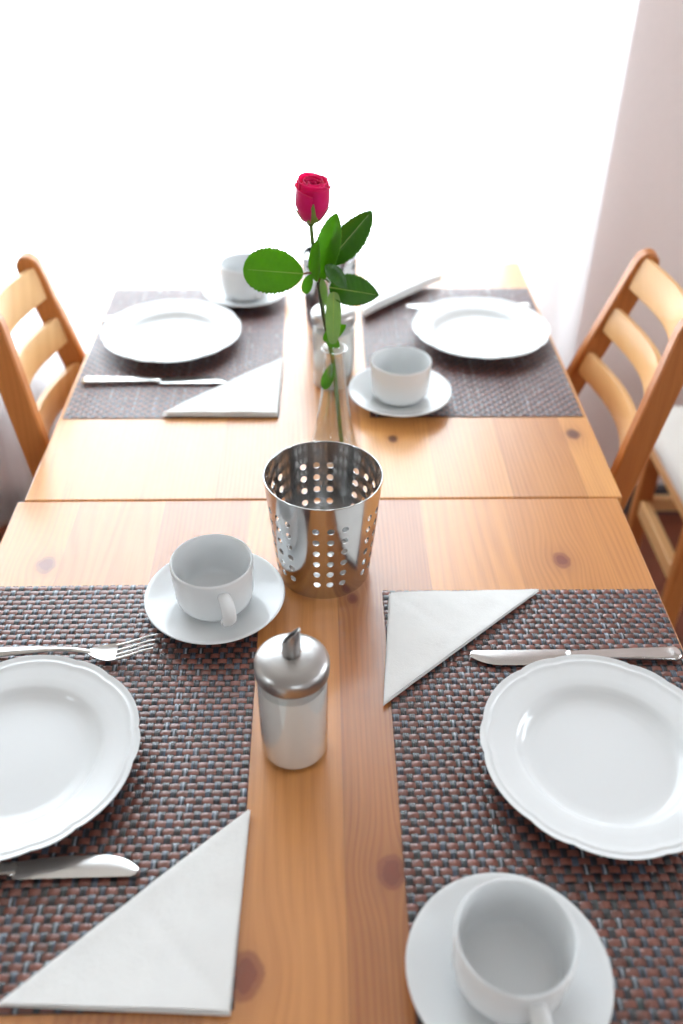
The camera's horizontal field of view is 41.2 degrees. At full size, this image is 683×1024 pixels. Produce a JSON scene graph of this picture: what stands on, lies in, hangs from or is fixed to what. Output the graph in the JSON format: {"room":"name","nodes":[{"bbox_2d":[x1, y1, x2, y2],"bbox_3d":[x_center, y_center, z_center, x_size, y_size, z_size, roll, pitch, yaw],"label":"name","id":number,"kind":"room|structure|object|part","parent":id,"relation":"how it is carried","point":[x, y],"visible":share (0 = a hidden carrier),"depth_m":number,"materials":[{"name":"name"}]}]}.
{"room":"dining room","nodes":[
{"label":"dining room","id":0,"kind":"room"},
{"bbox_2d":[0,513,682,647],"bbox_3d":[0.169,1.326,0.667,4.250,0.080,4.620,0,38,-1],"label":"floor","id":1,"kind":"structure","parent":0,"point":[672,523],"depth_m":2.21,"materials":[{"name":"brown wood"}]},
{"bbox_2d":[0,252,85,478],"bbox_3d":[-0.278,0.015,1.551,0.469,0.898,0.412,0,38,-1],"label":"dining chair","id":2,"kind":"object","parent":1,"relation":"on","point":[31,421],"visible":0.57,"depth_m":1.36,"materials":[{"name":"brown wood"}]},
{"bbox_3d":[-0.394,0.115,1.422,0.191,0.898,0.033,17,41,20],"label":"post","id":3,"kind":"part","parent":2,"relation":"part of","materials":[{"name":"brown wood"}]},
{"bbox_3d":[-0.386,-0.069,1.672,0.244,0.881,0.033,-18,41,-22],"label":"post","id":4,"kind":"part","parent":2,"relation":"part of","materials":[{"name":"brown wood"}]},
{"bbox_2d":[25,263,621,503],"bbox_3d":[-0.031,0.043,1.657,0.750,0.730,0.746,0,38,-1],"label":"table","id":5,"kind":"object","parent":1,"relation":"on","point":[420,458],"visible":0.41,"depth_m":1.23,"materials":[{"name":"brown wood"}]},
{"bbox_2d":[63,289,285,418],"bbox_3d":[-0.246,-0.266,1.455,0.305,0.002,0.433,0,38,-1],"label":"placemat","id":6,"kind":"object","parent":5,"relation":"on","point":[260,341],"visible":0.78,"depth_m":1.40,"materials":[{"name":"fabric"}]},
{"bbox_2d":[82,376,226,384],"bbox_3d":[-0.279,-0.198,1.358,0.216,0.007,0.021,0,38,-1],"label":"table knife","id":7,"kind":"object","parent":6,"relation":"on","point":[86,380],"visible":1,"depth_m":1.35,"materials":[{"name":"metal"}]},
{"bbox_3d":[-0.328,-0.197,1.356,0.117,0.007,0.019,0,38,-1],"label":"handle","id":8,"kind":"part","parent":7,"relation":"part of","materials":[{"name":"metal"}]},
{"bbox_3d":[-0.221,-0.198,1.360,0.100,0.002,0.020,0,38,-1],"label":"blade","id":9,"kind":"part","parent":7,"relation":"part of","materials":[{"name":"metal"}]},
{"bbox_2d":[101,298,217,321],"bbox_3d":[-0.305,-0.339,1.526,0.195,0.022,0.024,-7,38,-9],"label":"fork","id":10,"kind":"object","parent":6,"relation":"on","point":[105,319],"visible":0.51,"depth_m":1.52,"materials":[{"name":"metal"}]},
{"bbox_3d":[-0.338,-0.330,1.524,0.129,0.011,0.017,-7,38,-9],"label":"handle","id":11,"kind":"part","parent":10,"relation":"part of","materials":[{"name":"metal"}]},
{"bbox_2d":[101,299,240,362],"bbox_3d":[-0.271,-0.283,1.456,0.222,0.022,0.220,-22,43,-26],"label":"dinner plate","id":12,"kind":"object","parent":6,"relation":"on","point":[168,330],"visible":1,"depth_m":1.47,"materials":[{"name":"ceramic"}]},
{"bbox_2d":[162,357,282,416],"bbox_3d":[-0.172,-0.188,1.346,0.166,0.008,0.166,0,38,-1],"label":"paper napkin","id":13,"kind":"object","parent":6,"relation":"on","point":[255,393],"visible":1,"depth_m":1.31,"materials":[{"name":"white paper"}]},
{"bbox_2d":[202,275,287,306],"bbox_3d":[-0.167,-0.383,1.588,0.149,0.019,0.149,0,38,-1],"label":"saucer","id":14,"kind":"object","parent":6,"relation":"on","point":[212,288],"visible":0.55,"depth_m":1.57,"materials":[{"name":"ceramic"}]},
{"bbox_2d":[219,252,265,301],"bbox_3d":[-0.161,-0.402,1.571,0.099,0.060,0.086,15,40,17],"label":"coffee cup","id":15,"kind":"object","parent":14,"relation":"on","point":[234,285],"visible":0.62,"depth_m":1.55,"materials":[{"name":"ceramic"}]},
{"bbox_3d":[-0.140,-0.377,1.536,0.015,0.040,0.026,-21,43,-26],"label":"handle","id":16,"kind":"part","parent":15,"relation":"part of","materials":[{"name":"ceramic"}]},
{"bbox_2d":[302,245,357,341],"bbox_3d":[-0.018,-0.343,1.443,0.087,0.142,0.087,0,38,-1],"label":"holder","id":17,"kind":"object","parent":5,"relation":"on","point":[311,299],"visible":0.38,"depth_m":1.41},
{"bbox_2d":[311,292,355,391],"bbox_3d":[-0.012,-0.256,1.321,0.064,0.154,0.064,19,41,22],"label":"sugar dispenser","id":18,"kind":"object","parent":5,"relation":"on","point":[348,313],"visible":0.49,"depth_m":1.31,"materials":[{"name":"clear glass"}]},
{"bbox_2d":[312,324,353,391],"bbox_3d":[-0.012,-0.237,1.335,0.061,0.108,0.061,19,41,22],"label":"glass jar","id":19,"kind":"object","parent":18,"relation":"on","point":[346,340],"depth_m":1.32,"materials":[{"name":"clear glass"}]},
{"bbox_3d":[-0.012,-0.284,1.299,0.064,0.022,0.064,19,41,22],"label":"lid","id":20,"kind":"part","parent":18,"relation":"part of","materials":[{"name":"metal"}]},
{"bbox_2d":[311,345,357,467],"bbox_3d":[-0.010,-0.136,1.160,0.068,0.162,0.068,0,38,-1],"label":"bud vase","id":21,"kind":"object","parent":5,"relation":"on","point":[323,350],"visible":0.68,"depth_m":1.16,"materials":[{"name":"clear glass"}]},
{"bbox_2d":[243,172,378,442],"bbox_3d":[-0.035,-0.217,1.084,0.156,0.358,0.053,1,38,0],"label":"rose","id":22,"kind":"object","parent":21,"relation":"in","point":[266,270],"visible":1,"depth_m":1.03,"materials":[{"name":"green plant"}]},
{"bbox_3d":[-0.021,-0.237,1.070,0.016,0.073,0.006,-12,40,-16],"label":"stem","id":23,"kind":"part","parent":22,"relation":"part of","materials":[{"name":"green plant"}]},
{"bbox_3d":[-0.017,-0.206,1.111,0.043,0.308,0.022,0,38,-1],"label":"stem","id":24,"kind":"part","parent":22,"relation":"part of","materials":[{"name":"green plant"}]},
{"bbox_2d":[360,288,582,416],"bbox_3d":[0.188,-0.269,1.465,0.305,0.002,0.436,0,38,-1],"label":"placemat","id":25,"kind":"object","parent":5,"relation":"on","point":[535,383],"visible":0.57,"depth_m":1.40,"materials":[{"name":"fabric"}]},
{"bbox_2d":[348,368,451,416],"bbox_3d":[0.084,-0.171,1.318,0.149,0.019,0.149,0,38,-1],"label":"saucer","id":26,"kind":"object","parent":25,"relation":"on","point":[439,392],"visible":0.58,"depth_m":1.31,"materials":[{"name":"ceramic"}]},
{"bbox_2d":[371,346,431,406],"bbox_3d":[0.085,-0.195,1.307,0.086,0.060,0.099,7,38,8],"label":"coffee cup","id":27,"kind":"object","parent":26,"relation":"on","point":[400,375],"visible":1,"depth_m":1.28,"materials":[{"name":"ceramic"}]},
{"bbox_2d":[361,274,441,316],"bbox_3d":[0.107,-0.379,1.584,0.152,0.023,0.158,0,38,-1],"label":"paper napkin","id":28,"kind":"object","parent":25,"relation":"on","point":[389,290],"visible":0.74,"depth_m":1.60,"materials":[{"name":"white paper"}]},
{"bbox_2d":[406,303,530,308],"bbox_3d":[0.219,-0.355,1.568,0.216,0.007,0.021,0,38,-1],"label":"table knife","id":29,"kind":"object","parent":25,"relation":"on","point":[528,305],"visible":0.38,"depth_m":1.57,"materials":[{"name":"metal"}]},
{"bbox_3d":[0.161,-0.354,1.567,0.100,0.002,0.020,0,38,-1],"label":"blade","id":30,"kind":"part","parent":29,"relation":"part of","materials":[{"name":"metal"}]},
{"bbox_3d":[0.269,-0.356,1.569,0.117,0.007,0.019,0,38,-1],"label":"handle","id":31,"kind":"part","parent":29,"relation":"part of","materials":[{"name":"metal"}]},
{"bbox_2d":[412,296,549,358],"bbox_3d":[0.225,-0.292,1.474,0.222,0.022,0.220,6,38,7],"label":"dinner plate","id":32,"kind":"object","parent":25,"relation":"on","point":[470,326],"visible":1,"depth_m":1.49,"materials":[{"name":"ceramic"}]},
{"bbox_2d":[0,498,682,1023],"bbox_3d":[-0.022,0.503,1.065,0.750,0.730,0.750,0,38,-1],"label":"table","id":33,"kind":"object","parent":1,"relation":"on","point":[324,929],"visible":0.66,"depth_m":0.89,"materials":[{"name":"brown wood"}]},
{"bbox_2d":[0,585,257,1014],"bbox_3d":[-0.236,0.220,0.829,0.305,0.002,0.453,-1,38,-1],"label":"placemat","id":34,"kind":"object","parent":33,"relation":"on","point":[187,780],"visible":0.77,"depth_m":0.82,"materials":[{"name":"fabric"}]},
{"bbox_2d":[0,855,138,879],"bbox_3d":[-0.271,0.287,0.733,0.216,0.007,0.021,-1,38,-2],"label":"table knife","id":35,"kind":"object","parent":34,"relation":"on","point":[78,866],"visible":1,"depth_m":0.73,"materials":[{"name":"metal"}]},
{"bbox_3d":[-0.321,0.288,0.731,0.117,0.007,0.019,-1,38,-2],"label":"handle","id":36,"kind":"part","parent":35,"relation":"part of","materials":[{"name":"metal"}]},
{"bbox_2d":[0,655,139,859],"bbox_3d":[-0.290,0.217,0.811,0.220,0.022,0.222,5,38,6],"label":"dinner plate","id":37,"kind":"object","parent":34,"relation":"on","point":[70,731],"visible":1,"depth_m":0.82,"materials":[{"name":"ceramic"}]},
{"bbox_2d":[0,634,156,660],"bbox_3d":[-0.284,0.137,0.914,0.195,0.022,0.024,0,38,0],"label":"fork","id":38,"kind":"object","parent":34,"relation":"on","point":[108,652],"visible":1,"depth_m":0.92,"materials":[{"name":"metal"}]},
{"bbox_3d":[-0.317,0.141,0.917,0.129,0.011,0.017,0,38,0],"label":"handle","id":39,"kind":"part","parent":38,"relation":"part of","materials":[{"name":"metal"}]},
{"bbox_2d":[0,809,249,1015],"bbox_3d":[-0.163,0.306,0.711,0.172,0.006,0.168,0,38,-1],"label":"paper napkin","id":40,"kind":"object","parent":34,"relation":"on","point":[172,947],"visible":1,"depth_m":0.68,"materials":[{"name":"white paper"}]},
{"bbox_2d":[144,553,284,644],"bbox_3d":[-0.135,0.094,0.975,0.149,0.019,0.149,0,38,-1],"label":"saucer","id":41,"kind":"object","parent":34,"relation":"on","point":[162,608],"visible":0.57,"depth_m":0.96,"materials":[{"name":"ceramic"}]},
{"bbox_2d":[169,534,253,626],"bbox_3d":[-0.130,0.075,0.956,0.099,0.060,0.086,22,43,25],"label":"coffee cup","id":42,"kind":"object","parent":41,"relation":"on","point":[212,575],"visible":1,"depth_m":0.96,"materials":[{"name":"ceramic"}]},
{"bbox_3d":[-0.116,0.103,0.919,0.015,0.040,0.026,-14,40,-18],"label":"handle","id":43,"kind":"part","parent":42,"relation":"part of","materials":[{"name":"ceramic"}]},
{"bbox_2d":[254,628,329,771],"bbox_3d":[-0.042,0.155,0.791,0.064,0.154,0.064,0,38,-1],"label":"sugar dispenser","id":44,"kind":"object","parent":33,"relation":"on","point":[292,685],"visible":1,"depth_m":0.77,"materials":[{"name":"clear glass"}]},
{"bbox_3d":[-0.042,0.116,0.760,0.016,0.054,0.016,0,38,-1],"label":"spout","id":45,"kind":"part","parent":44,"relation":"part of","materials":[{"name":"metal"}]},
{"bbox_3d":[-0.042,0.127,0.769,0.064,0.022,0.064,0,38,-1],"label":"lid","id":46,"kind":"part","parent":44,"relation":"part of","materials":[{"name":"metal"}]},
{"bbox_2d":[257,680,327,771],"bbox_3d":[-0.043,0.173,0.805,0.061,0.108,0.061,0,38,-1],"label":"glass jar","id":47,"kind":"object","parent":44,"relation":"on","point":[293,714],"depth_m":0.78,"materials":[{"name":"clear glass"}]},
{"bbox_2d":[263,441,382,598],"bbox_3d":[-0.020,0.012,0.994,0.126,0.132,0.126,-24,44,-29],"label":"utensil holder","id":48,"kind":"object","parent":33,"relation":"on","point":[325,553],"visible":1,"depth_m":0.98,"materials":[{"name":"silver metal"}]},
{"bbox_2d":[382,589,682,1023],"bbox_3d":[0.202,0.227,0.826,0.305,0.002,0.460,0,38,-1],"label":"placemat","id":49,"kind":"object","parent":33,"relation":"on","point":[456,823],"visible":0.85,"depth_m":0.78,"materials":[{"name":"fabric"}]},
{"bbox_2d":[383,589,538,705],"bbox_3d":[0.093,0.110,0.967,0.242,0.007,0.108,-29,47,-33],"label":"paper napkin","id":50,"kind":"object","parent":49,"relation":"on","point":[425,628],"visible":1,"depth_m":0.95,"materials":[{"name":"white paper"}]},
{"bbox_2d":[405,873,613,1023],"bbox_3d":[0.121,0.337,0.664,0.149,0.019,0.149,0,38,-1],"label":"saucer","id":51,"kind":"object","parent":49,"relation":"on","point":[437,998],"visible":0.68,"depth_m":0.66,"materials":[{"name":"ceramic"}]},
{"bbox_2d":[452,878,579,1023],"bbox_3d":[0.126,0.319,0.645,0.099,0.060,0.087,29,46,32],"label":"coffee cup","id":52,"kind":"object","parent":51,"relation":"on","point":[516,946],"visible":1,"depth_m":0.66,"materials":[{"name":"ceramic"}]},
{"bbox_3d":[0.131,0.348,0.607,0.015,0.040,0.026,-8,39,-10],"label":"handle","id":53,"kind":"part","parent":52,"relation":"part of","materials":[{"name":"ceramic"}]},
{"bbox_2d":[469,646,681,664],"bbox_3d":[0.238,0.146,0.923,0.216,0.007,0.021,0,38,-1],"label":"table knife","id":54,"kind":"object","parent":49,"relation":"on","point":[669,653],"visible":0.85,"depth_m":0.92,"materials":[{"name":"metal"}]},
{"bbox_3d":[0.180,0.147,0.921,0.100,0.002,0.020,-1,38,-1],"label":"blade","id":55,"kind":"part","parent":54,"relation":"part of","materials":[{"name":"metal"}]},
{"bbox_3d":[0.287,0.145,0.925,0.117,0.007,0.019,-1,38,-1],"label":"handle","id":56,"kind":"part","parent":54,"relation":"part of","materials":[{"name":"metal"}]},
{"bbox_2d":[480,654,682,859],"bbox_3d":[0.235,0.217,0.818,0.222,0.022,0.220,-8,39,-11],"label":"dinner plate","id":57,"kind":"object","parent":49,"relation":"on","point":[588,749],"visible":1,"depth_m":0.82,"materials":[{"name":"ceramic"}]},
{"bbox_2d":[566,248,682,509],"bbox_3d":[0.231,0.034,1.524,0.504,0.910,0.473,0,38,-1],"label":"folding chair","id":58,"kind":"object","parent":1,"relation":"on","point":[661,378],"visible":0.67,"depth_m":1.34,"materials":[{"name":"brown wood"}]},
{"bbox_3d":[0.318,-0.068,1.670,0.330,0.895,0.031,12,39,14],"label":"post","id":59,"kind":"part","parent":58,"relation":"part of","materials":[{"name":"brown wood"}]},
{"bbox_3d":[0.336,0.144,1.385,0.271,0.910,0.032,-16,41,-20],"label":"post","id":60,"kind":"part","parent":58,"relation":"part of","materials":[{"name":"brown wood"}]},
{"bbox_2d":[627,406,682,627],"bbox_3d":[0.843,-0.081,1.690,0.476,0.900,0.412,0,38,-1],"label":"cushioned chair","id":61,"kind":"object","parent":1,"relation":"on","point":[665,460],"visible":0.49,"depth_m":1.75,"materials":[{"name":"fabric"}]},
{"bbox_3d":[0.621,0.043,1.931,0.034,0.405,0.026,0,38,-1],"label":"leg","id":62,"kind":"part","parent":61,"relation":"part of","materials":[{"name":"brown wood"}]},
{"bbox_3d":[0.846,-0.055,1.710,0.469,0.025,0.410,0,38,-1],"label":"seat frame","id":63,"kind":"part","parent":61,"relation":"part of","materials":[{"name":"brown wood"}]},
{"bbox_2d":[654,406,682,502],"bbox_3d":[0.833,-0.084,1.687,0.455,0.047,0.412,0,38,-1],"label":"seat cushion","id":64,"kind":"object","parent":61,"relation":"on","point":[668,448],"depth_m":1.71,"materials":[{"name":"fabric"}]},
{"bbox_3d":[0.626,0.190,1.742,0.034,0.405,0.026,0,38,-1],"label":"leg","id":65,"kind":"part","parent":61,"relation":"part of","materials":[{"name":"brown wood"}]},
{"bbox_2d":[573,0,682,483],"bbox_3d":[0.131,-1.068,1.606,4.250,2.550,0.200,0,38,-1],"label":"wall","id":66,"kind":"structure","parent":0,"point":[642,205],"depth_m":1.82,"materials":[{"name":"paint"}]},
{"bbox_2d":[623,484,678,513],"bbox_3d":[0.122,-0.029,2.277,3.850,0.085,0.014,0,38,-1],"label":"baseboard","id":67,"kind":"structure","parent":66,"relation":"attached to","point":[661,489],"depth_m":2.28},
{"bbox_3d":[-0.531,-1.845,0.803,2.400,0.022,0.086,0,38,-1],"label":"curtain rod","id":68,"kind":"object","parent":66,"relation":"attached to","visible":0},
{"bbox_2d":[0,0,638,525],"bbox_3d":[-0.541,-0.893,1.501,2.100,2.330,0.044,0,38,-1],"label":"sheer curtain","id":69,"kind":"object","parent":68,"relation":"hanging from","point":[132,131],"visible":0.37,"depth_m":1.67,"materials":[{"name":"white fabric"}]}
]}

